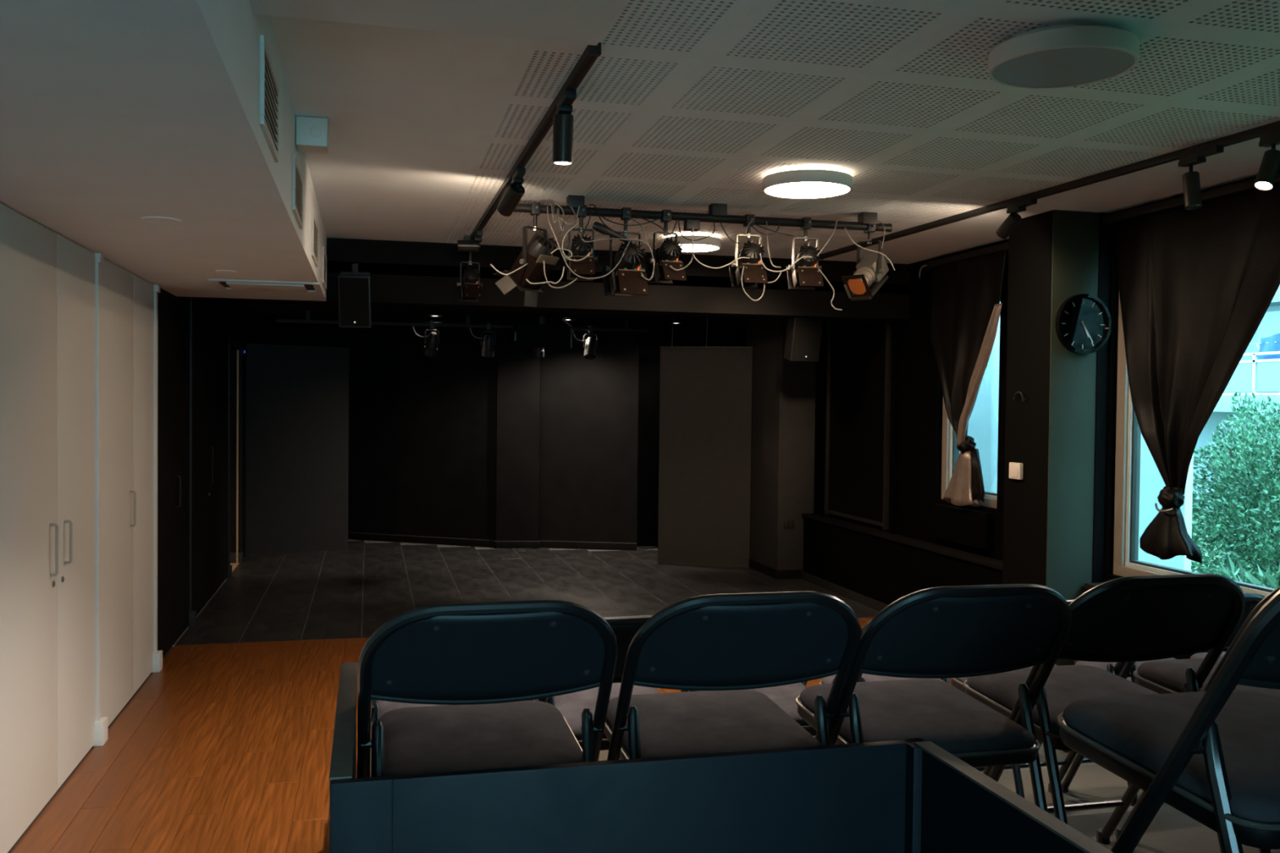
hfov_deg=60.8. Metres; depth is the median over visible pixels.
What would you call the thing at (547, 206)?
power cable
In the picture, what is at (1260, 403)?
shrub
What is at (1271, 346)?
towel
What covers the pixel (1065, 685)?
cushion
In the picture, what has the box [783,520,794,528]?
wall socket
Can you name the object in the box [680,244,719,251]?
diffuser
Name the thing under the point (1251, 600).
folding chair
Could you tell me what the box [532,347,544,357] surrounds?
lantern
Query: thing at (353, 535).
baseboard
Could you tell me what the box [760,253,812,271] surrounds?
power cable
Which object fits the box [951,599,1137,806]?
folding chair
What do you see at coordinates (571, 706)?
cushion
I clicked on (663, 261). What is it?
tray
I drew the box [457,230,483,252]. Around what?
track spotlight
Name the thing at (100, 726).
trim
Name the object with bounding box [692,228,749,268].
power cable
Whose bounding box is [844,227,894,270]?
power cable
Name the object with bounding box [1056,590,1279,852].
folding chair
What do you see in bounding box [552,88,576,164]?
track spotlight
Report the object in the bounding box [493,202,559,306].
lantern
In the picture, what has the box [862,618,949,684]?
folding chair
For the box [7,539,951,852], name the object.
floor
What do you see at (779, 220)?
power cable
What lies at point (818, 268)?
power cable
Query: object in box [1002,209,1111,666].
pillar
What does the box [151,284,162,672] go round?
trim
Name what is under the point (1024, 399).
wall hook
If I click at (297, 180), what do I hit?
ceiling vent
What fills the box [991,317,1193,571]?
wall
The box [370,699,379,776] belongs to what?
folding chair
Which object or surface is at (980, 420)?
window
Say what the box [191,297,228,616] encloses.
cabinet
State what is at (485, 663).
folding chair
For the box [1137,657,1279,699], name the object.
cushion
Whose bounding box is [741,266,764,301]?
power cable
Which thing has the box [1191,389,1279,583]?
shrub
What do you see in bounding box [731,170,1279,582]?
wall
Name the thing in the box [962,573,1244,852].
folding chair
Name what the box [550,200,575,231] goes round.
power cable
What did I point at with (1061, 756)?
platform
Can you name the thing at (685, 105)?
ceiling
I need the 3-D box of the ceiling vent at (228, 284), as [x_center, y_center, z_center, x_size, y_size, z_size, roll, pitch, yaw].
[-2.271,-0.855,6.660,0.620,0.020,0.520,0,1,-14]
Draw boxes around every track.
[470,42,601,239]
[818,120,1279,259]
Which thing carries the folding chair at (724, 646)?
on the platform at (1171, 830)
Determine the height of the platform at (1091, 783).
0.300 m
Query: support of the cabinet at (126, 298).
attached to the wall
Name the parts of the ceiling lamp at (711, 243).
ceiling plate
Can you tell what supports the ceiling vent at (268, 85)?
in the ceiling at (114, 114)
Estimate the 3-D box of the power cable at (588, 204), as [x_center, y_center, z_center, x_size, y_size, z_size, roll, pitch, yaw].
[-0.195,-1.153,6.026,0.216,0.178,0.075,1,1,25]
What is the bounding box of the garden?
[1191,511,1279,582]
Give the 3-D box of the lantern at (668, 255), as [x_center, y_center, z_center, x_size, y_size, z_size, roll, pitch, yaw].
[0.148,-1.027,6.219,0.190,0.413,0.304,0,1,-14]
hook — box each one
[918,262,931,278]
[1013,391,1026,401]
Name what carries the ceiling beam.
attached to the ceiling at (685, 105)
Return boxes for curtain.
[927,241,1008,506]
[1102,172,1279,563]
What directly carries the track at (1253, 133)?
attached to the ceiling at (685, 105)
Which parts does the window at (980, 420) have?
sash, pane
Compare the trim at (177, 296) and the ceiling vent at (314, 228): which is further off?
the trim at (177, 296)
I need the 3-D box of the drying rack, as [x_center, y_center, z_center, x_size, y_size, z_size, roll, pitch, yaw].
[11.321,-1.021,19.413,0.562,0.967,0.966,0,1,-14]
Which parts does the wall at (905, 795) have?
panel, panel, panel, corner post, return panel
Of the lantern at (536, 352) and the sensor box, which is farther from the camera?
the lantern at (536, 352)
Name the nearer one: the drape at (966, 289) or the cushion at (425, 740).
the cushion at (425, 740)
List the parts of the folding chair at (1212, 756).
leg, backrest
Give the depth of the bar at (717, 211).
6.26 m
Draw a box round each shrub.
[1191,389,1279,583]
[1202,403,1279,567]
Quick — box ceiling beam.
[249,0,625,45]
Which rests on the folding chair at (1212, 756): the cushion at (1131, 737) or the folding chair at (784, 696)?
the cushion at (1131, 737)
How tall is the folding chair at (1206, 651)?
0.802 m
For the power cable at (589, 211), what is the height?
0.184 m
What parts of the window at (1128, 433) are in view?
sash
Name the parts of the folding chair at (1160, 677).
leg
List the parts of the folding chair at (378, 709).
leg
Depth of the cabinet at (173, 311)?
7.37 m
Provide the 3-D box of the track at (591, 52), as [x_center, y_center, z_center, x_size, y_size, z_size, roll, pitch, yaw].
[-0.648,-1.258,5.508,0.040,0.037,4.184,0,1,-14]
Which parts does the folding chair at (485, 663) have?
leg, backrest, leg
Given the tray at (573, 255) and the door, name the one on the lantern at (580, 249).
the tray at (573, 255)
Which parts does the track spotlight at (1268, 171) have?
stem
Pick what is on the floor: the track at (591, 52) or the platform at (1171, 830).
the platform at (1171, 830)
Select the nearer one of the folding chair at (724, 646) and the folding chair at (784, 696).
the folding chair at (724, 646)
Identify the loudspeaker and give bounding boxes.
[337,262,371,327]
[783,317,822,361]
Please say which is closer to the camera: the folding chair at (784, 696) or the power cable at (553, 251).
the folding chair at (784, 696)
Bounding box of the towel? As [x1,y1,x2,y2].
[1257,333,1279,362]
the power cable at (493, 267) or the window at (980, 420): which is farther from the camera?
the window at (980, 420)
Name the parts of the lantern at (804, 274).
gel frame, stem, plate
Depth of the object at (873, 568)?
9.07 m
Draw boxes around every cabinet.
[0,203,95,852]
[101,258,153,726]
[157,288,190,657]
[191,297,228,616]
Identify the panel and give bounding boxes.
[245,343,349,555]
[657,317,752,567]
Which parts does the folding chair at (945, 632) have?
leg, backrest, leg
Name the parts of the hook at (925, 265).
bent rod, plate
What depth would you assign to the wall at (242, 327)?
11.58 m
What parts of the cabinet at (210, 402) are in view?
door, handle, door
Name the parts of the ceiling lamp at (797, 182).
ceiling plate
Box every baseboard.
[349,532,636,551]
[748,559,801,578]
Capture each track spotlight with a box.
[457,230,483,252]
[497,167,525,216]
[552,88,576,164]
[995,197,1036,239]
[1177,144,1223,209]
[1253,128,1279,190]
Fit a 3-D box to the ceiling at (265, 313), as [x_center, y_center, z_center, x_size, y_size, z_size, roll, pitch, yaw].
[-1.305,-1.252,11.421,5.870,0.180,6.750,0,1,-14]
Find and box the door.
[226,335,243,577]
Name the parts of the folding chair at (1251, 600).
leg, backrest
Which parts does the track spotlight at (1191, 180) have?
stem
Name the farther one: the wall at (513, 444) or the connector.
the wall at (513, 444)
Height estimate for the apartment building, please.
12.000 m
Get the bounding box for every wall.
[220,298,262,558]
[262,323,732,546]
[324,237,909,322]
[328,662,1113,852]
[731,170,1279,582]
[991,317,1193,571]
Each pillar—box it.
[746,318,815,571]
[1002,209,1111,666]
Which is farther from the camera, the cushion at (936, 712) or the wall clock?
the wall clock
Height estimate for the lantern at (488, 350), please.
0.358 m
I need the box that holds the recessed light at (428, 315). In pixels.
[427,315,442,316]
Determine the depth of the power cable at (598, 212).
6.03 m
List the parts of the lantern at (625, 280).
tilt knob, gel frame, stem, plate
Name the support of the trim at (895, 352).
attached to the wall at (921, 394)
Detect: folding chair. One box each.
[357,600,617,777]
[369,699,533,777]
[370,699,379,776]
[533,615,697,751]
[603,591,860,760]
[688,624,862,736]
[795,583,1071,813]
[818,673,948,684]
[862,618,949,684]
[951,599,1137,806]
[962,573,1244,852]
[1036,660,1078,750]
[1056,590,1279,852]
[1061,592,1265,792]
[1062,651,1207,752]
[1115,586,1279,852]
[1190,651,1226,658]
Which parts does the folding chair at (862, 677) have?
frame, leg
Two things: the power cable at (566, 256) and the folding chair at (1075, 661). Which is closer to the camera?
the folding chair at (1075, 661)
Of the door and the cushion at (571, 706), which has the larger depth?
the door
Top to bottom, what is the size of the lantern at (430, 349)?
0.368 m
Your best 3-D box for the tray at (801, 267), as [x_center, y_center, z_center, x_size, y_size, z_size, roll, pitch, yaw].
[0.983,-0.929,6.352,0.135,0.055,0.062,0,1,-14]
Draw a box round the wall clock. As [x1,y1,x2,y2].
[1055,293,1111,354]
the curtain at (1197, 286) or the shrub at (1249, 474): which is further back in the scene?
the shrub at (1249, 474)
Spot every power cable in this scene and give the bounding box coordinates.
[490,263,528,275]
[525,266,564,284]
[543,260,577,288]
[546,205,631,279]
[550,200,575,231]
[551,248,572,257]
[561,205,591,261]
[580,210,591,239]
[580,236,654,280]
[588,204,624,234]
[598,212,661,226]
[625,215,653,280]
[632,214,678,235]
[670,226,693,271]
[678,218,715,240]
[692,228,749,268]
[719,220,739,243]
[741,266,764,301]
[744,216,755,235]
[747,219,779,235]
[751,222,794,236]
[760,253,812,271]
[765,221,781,267]
[768,271,781,283]
[817,219,837,256]
[817,268,842,310]
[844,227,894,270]
[877,220,884,248]
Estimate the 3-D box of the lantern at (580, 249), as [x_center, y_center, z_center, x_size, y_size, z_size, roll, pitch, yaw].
[-0.327,-1.030,6.097,0.187,0.412,0.304,0,1,-14]
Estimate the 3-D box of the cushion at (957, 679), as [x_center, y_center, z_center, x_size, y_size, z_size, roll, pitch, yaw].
[1.336,0.878,3.722,0.408,0.057,0.436,0,1,-14]
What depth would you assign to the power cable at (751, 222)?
6.25 m
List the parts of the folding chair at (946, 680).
leg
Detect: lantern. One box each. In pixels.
[412,321,439,356]
[456,235,483,302]
[469,322,495,357]
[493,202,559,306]
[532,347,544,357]
[564,204,597,280]
[572,325,597,359]
[601,207,648,297]
[644,209,686,284]
[728,213,768,288]
[786,217,823,289]
[841,223,888,300]
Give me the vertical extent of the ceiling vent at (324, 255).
0.230 m
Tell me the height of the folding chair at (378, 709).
0.802 m
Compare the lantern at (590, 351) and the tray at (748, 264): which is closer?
the tray at (748, 264)
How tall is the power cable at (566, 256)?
0.323 m
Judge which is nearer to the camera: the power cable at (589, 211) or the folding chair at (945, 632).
the folding chair at (945, 632)
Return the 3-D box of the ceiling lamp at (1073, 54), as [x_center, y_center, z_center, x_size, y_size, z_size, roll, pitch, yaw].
[1.331,-1.169,3.436,0.444,0.082,0.444,0,1,-14]
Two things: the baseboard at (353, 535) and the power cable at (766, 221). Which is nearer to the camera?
the power cable at (766, 221)
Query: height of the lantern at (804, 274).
0.418 m
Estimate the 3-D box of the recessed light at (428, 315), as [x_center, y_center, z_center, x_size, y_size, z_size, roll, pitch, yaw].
[-2.161,-1.167,11.494,0.156,0.009,0.156,0,1,-14]
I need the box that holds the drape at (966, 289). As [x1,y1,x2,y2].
[929,249,1006,437]
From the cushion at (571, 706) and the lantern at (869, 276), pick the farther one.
the lantern at (869, 276)
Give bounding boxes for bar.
[276,310,648,332]
[512,195,892,231]
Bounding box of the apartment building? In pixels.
[1192,284,1279,510]
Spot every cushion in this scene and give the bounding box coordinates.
[377,700,441,716]
[377,700,586,777]
[535,683,660,740]
[605,689,822,758]
[688,682,809,725]
[799,679,1035,753]
[955,666,1032,682]
[966,665,1158,735]
[1062,689,1279,823]
[1075,658,1170,681]
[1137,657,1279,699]
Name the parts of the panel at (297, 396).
rail, rail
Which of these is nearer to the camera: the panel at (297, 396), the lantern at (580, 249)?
the lantern at (580, 249)
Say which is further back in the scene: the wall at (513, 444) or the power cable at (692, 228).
the wall at (513, 444)
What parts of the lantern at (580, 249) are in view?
gel frame, stem, plate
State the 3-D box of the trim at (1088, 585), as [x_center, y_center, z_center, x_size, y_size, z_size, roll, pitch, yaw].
[3.029,0.967,5.199,0.200,0.028,2.580,0,1,-14]
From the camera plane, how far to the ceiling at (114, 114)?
3.06 m
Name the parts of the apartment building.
railing panel, rail, railing post, rail, rail, railing panel, balcony door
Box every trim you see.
[92,253,107,746]
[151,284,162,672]
[177,296,323,302]
[187,297,195,626]
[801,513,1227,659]
[888,320,900,533]
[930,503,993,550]
[1084,582,1104,589]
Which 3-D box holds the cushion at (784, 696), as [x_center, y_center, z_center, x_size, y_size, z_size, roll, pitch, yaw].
[0.378,0.872,3.484,0.408,0.057,0.436,0,1,-14]
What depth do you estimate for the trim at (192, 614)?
8.09 m
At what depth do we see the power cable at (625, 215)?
6.05 m
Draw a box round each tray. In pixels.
[536,254,559,265]
[572,253,593,257]
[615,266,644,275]
[659,257,682,266]
[740,261,764,269]
[796,262,820,271]
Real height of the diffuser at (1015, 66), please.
0.005 m
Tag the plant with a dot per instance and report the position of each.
(1268, 580)
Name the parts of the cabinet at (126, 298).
door, handle, door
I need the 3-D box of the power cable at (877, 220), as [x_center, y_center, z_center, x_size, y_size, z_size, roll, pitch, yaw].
[1.432,-1.136,6.451,0.072,0.191,0.135,0,1,-14]
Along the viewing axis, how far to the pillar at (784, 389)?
10.66 m
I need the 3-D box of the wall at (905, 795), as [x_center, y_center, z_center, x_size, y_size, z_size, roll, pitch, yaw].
[0.202,1.102,1.586,2.300,1.133,0.814,2,2,41]
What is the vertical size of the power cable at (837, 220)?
0.237 m
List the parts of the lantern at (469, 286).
hanger plate, gel frame, stem, plate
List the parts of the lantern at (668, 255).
gel frame, stem, plate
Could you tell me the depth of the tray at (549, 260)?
5.98 m
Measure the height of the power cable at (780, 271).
0.075 m
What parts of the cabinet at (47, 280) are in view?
door, handle, handle, door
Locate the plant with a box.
[1207,552,1279,588]
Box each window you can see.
[941,299,1000,508]
[1113,295,1275,596]
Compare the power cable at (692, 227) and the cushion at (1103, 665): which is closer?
the cushion at (1103, 665)
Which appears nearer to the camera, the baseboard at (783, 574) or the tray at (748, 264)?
the tray at (748, 264)
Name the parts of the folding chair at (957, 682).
leg, frame, leg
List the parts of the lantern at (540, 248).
barn door, barn door, tilt knob, gel frame, barn door, stem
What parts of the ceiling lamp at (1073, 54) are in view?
ceiling plate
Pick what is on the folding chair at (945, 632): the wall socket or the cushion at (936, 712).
the cushion at (936, 712)
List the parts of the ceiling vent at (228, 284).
panel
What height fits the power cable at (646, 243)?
0.226 m
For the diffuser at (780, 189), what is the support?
attached to the ceiling lamp at (797, 182)
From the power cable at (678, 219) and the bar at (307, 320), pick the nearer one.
the power cable at (678, 219)
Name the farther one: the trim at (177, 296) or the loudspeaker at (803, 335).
the loudspeaker at (803, 335)
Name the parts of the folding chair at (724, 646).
leg, backrest, leg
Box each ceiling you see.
[0,0,326,301]
[221,246,910,328]
[269,0,1279,264]
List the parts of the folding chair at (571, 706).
leg, frame, backrest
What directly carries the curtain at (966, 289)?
hanging from the wall at (921, 394)
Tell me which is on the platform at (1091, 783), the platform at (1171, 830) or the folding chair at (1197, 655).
the folding chair at (1197, 655)
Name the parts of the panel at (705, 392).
rail, rail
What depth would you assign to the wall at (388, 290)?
8.29 m
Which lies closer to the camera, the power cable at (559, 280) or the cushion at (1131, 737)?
the cushion at (1131, 737)
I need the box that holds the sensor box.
[295,115,328,153]
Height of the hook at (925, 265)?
0.120 m
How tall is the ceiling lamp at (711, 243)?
0.082 m
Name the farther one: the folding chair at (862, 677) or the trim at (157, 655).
the trim at (157, 655)
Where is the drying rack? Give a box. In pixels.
[1241,341,1279,395]
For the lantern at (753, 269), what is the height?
0.416 m
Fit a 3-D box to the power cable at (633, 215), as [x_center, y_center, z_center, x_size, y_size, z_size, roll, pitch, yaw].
[0.095,-1.128,6.095,0.259,0.125,0.112,0,1,-9]
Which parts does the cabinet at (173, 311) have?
handle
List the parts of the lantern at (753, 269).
tilt knob, gel frame, stem, plate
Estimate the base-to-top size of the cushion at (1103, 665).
0.057 m
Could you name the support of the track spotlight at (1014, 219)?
attached to the track at (1253, 133)
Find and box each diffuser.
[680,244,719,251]
[764,182,849,197]
[991,47,1134,86]
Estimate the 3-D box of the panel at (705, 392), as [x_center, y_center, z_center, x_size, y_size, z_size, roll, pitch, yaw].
[0.682,0.160,11.423,0.969,2.600,0.057,1,1,7]
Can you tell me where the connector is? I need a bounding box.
[591,221,630,242]
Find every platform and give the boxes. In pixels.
[598,736,1085,764]
[980,762,1164,813]
[1050,803,1279,852]
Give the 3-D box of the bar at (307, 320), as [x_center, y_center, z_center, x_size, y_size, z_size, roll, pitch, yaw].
[-1.772,-1.103,11.386,3.850,0.137,0.044,0,1,-14]
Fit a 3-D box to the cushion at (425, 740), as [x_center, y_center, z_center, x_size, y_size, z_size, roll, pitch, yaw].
[-0.339,0.653,2.269,0.408,0.057,0.436,0,1,-14]
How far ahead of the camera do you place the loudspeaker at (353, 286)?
7.57 m
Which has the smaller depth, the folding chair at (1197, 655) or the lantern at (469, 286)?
the folding chair at (1197, 655)
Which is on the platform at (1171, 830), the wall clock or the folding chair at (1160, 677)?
the folding chair at (1160, 677)
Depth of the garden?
15.04 m
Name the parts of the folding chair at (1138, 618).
leg, backrest, leg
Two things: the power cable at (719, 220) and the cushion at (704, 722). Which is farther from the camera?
the power cable at (719, 220)
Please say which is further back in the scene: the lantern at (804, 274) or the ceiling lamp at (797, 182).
the lantern at (804, 274)
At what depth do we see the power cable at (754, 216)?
6.24 m
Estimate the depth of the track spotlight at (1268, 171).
4.35 m
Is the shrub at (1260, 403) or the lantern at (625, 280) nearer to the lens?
the lantern at (625, 280)
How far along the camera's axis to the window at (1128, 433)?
6.37 m
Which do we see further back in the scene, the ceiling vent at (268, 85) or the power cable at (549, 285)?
the power cable at (549, 285)
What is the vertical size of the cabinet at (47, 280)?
2.396 m
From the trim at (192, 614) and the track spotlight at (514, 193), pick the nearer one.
the track spotlight at (514, 193)
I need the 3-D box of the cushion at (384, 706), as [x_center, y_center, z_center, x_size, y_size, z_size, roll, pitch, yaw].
[-0.579,0.867,3.246,0.408,0.057,0.436,0,1,-14]
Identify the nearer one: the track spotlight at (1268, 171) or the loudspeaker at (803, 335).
the track spotlight at (1268, 171)
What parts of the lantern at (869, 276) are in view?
gel frame, stem, tilt knob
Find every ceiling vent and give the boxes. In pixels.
[208,278,322,292]
[259,34,279,162]
[292,153,302,229]
[311,211,318,266]
[321,246,326,289]
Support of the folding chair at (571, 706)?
on the platform at (1091, 783)
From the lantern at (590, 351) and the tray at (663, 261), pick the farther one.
the lantern at (590, 351)
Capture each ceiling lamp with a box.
[662,232,720,252]
[762,166,852,198]
[987,22,1139,88]
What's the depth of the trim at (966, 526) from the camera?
7.90 m
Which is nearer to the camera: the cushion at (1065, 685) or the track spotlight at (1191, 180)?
the cushion at (1065, 685)
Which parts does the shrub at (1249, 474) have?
stem, stem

